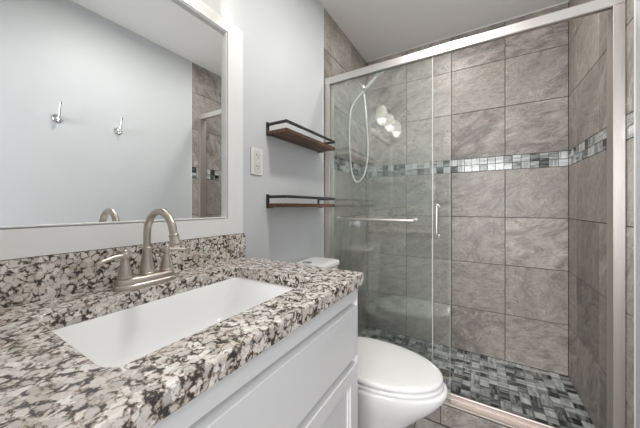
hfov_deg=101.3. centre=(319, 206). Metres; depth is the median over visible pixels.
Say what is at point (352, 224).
shower valve
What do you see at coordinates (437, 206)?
shower door
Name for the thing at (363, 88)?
shower
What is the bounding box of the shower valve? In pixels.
[348,215,360,232]
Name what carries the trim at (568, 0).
attached to the wall at (501, 107)
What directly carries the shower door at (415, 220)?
attached to the shower door frame
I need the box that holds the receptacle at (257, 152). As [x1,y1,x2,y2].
[255,150,260,172]
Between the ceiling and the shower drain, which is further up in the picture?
the ceiling
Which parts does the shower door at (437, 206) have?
handle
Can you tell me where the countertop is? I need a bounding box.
[0,256,363,427]
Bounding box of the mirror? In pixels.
[0,0,242,259]
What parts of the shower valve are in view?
knob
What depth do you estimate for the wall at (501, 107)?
2.00 m
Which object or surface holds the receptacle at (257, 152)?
attached to the wall outlet at (256, 154)
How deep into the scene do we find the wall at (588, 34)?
1.33 m
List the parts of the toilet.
tank lid, lid, seat, bowl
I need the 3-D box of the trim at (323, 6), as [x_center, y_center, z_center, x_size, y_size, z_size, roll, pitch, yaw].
[0.018,-0.095,1.768,0.010,2.510,0.006,0,0,31]
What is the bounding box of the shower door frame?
[325,0,625,427]
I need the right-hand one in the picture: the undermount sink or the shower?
the shower
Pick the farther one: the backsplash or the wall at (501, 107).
the wall at (501, 107)
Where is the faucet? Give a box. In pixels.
[96,208,188,291]
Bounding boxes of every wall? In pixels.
[201,0,366,334]
[366,2,569,376]
[569,0,639,427]
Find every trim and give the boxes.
[323,6,323,256]
[324,0,569,61]
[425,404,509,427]
[634,0,634,427]
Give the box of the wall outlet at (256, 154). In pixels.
[251,147,262,175]
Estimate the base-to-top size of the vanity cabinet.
0.904 m
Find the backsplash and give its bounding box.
[0,233,245,307]
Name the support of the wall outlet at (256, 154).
attached to the wall at (283, 39)
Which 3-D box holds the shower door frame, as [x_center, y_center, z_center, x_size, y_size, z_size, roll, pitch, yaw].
[0.647,0.092,1.444,1.400,1.919,0.070,0,0,31]
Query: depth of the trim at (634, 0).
1.00 m
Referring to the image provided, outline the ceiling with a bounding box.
[319,0,567,60]
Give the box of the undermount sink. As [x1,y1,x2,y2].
[52,277,294,366]
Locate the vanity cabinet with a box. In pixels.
[151,288,357,427]
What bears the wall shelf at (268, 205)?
attached to the wall at (283, 39)
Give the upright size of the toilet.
0.858 m
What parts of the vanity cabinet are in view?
door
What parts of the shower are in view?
arm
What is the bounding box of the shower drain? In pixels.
[438,368,453,377]
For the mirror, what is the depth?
0.74 m
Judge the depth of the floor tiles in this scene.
1.39 m
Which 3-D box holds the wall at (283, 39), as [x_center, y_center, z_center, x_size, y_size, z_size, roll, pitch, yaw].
[-0.225,-0.095,1.369,0.012,2.510,2.542,0,0,31]
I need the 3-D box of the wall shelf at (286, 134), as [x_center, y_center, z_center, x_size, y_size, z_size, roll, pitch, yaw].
[-0.083,-0.382,1.472,0.124,0.068,0.498,0,0,31]
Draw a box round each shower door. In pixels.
[331,56,432,362]
[333,52,449,398]
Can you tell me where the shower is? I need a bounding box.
[347,71,384,182]
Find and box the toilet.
[295,257,447,427]
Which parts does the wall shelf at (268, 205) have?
guard rail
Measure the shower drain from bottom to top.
0.004 m
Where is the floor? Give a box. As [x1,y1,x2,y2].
[358,327,594,427]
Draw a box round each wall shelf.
[266,119,334,152]
[266,194,334,207]
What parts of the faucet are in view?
lever, handle, plate, spout, handle, lever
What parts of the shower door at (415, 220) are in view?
glass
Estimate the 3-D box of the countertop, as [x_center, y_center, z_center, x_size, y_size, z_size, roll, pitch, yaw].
[-0.332,0.237,0.624,0.570,0.038,0.910,0,0,31]

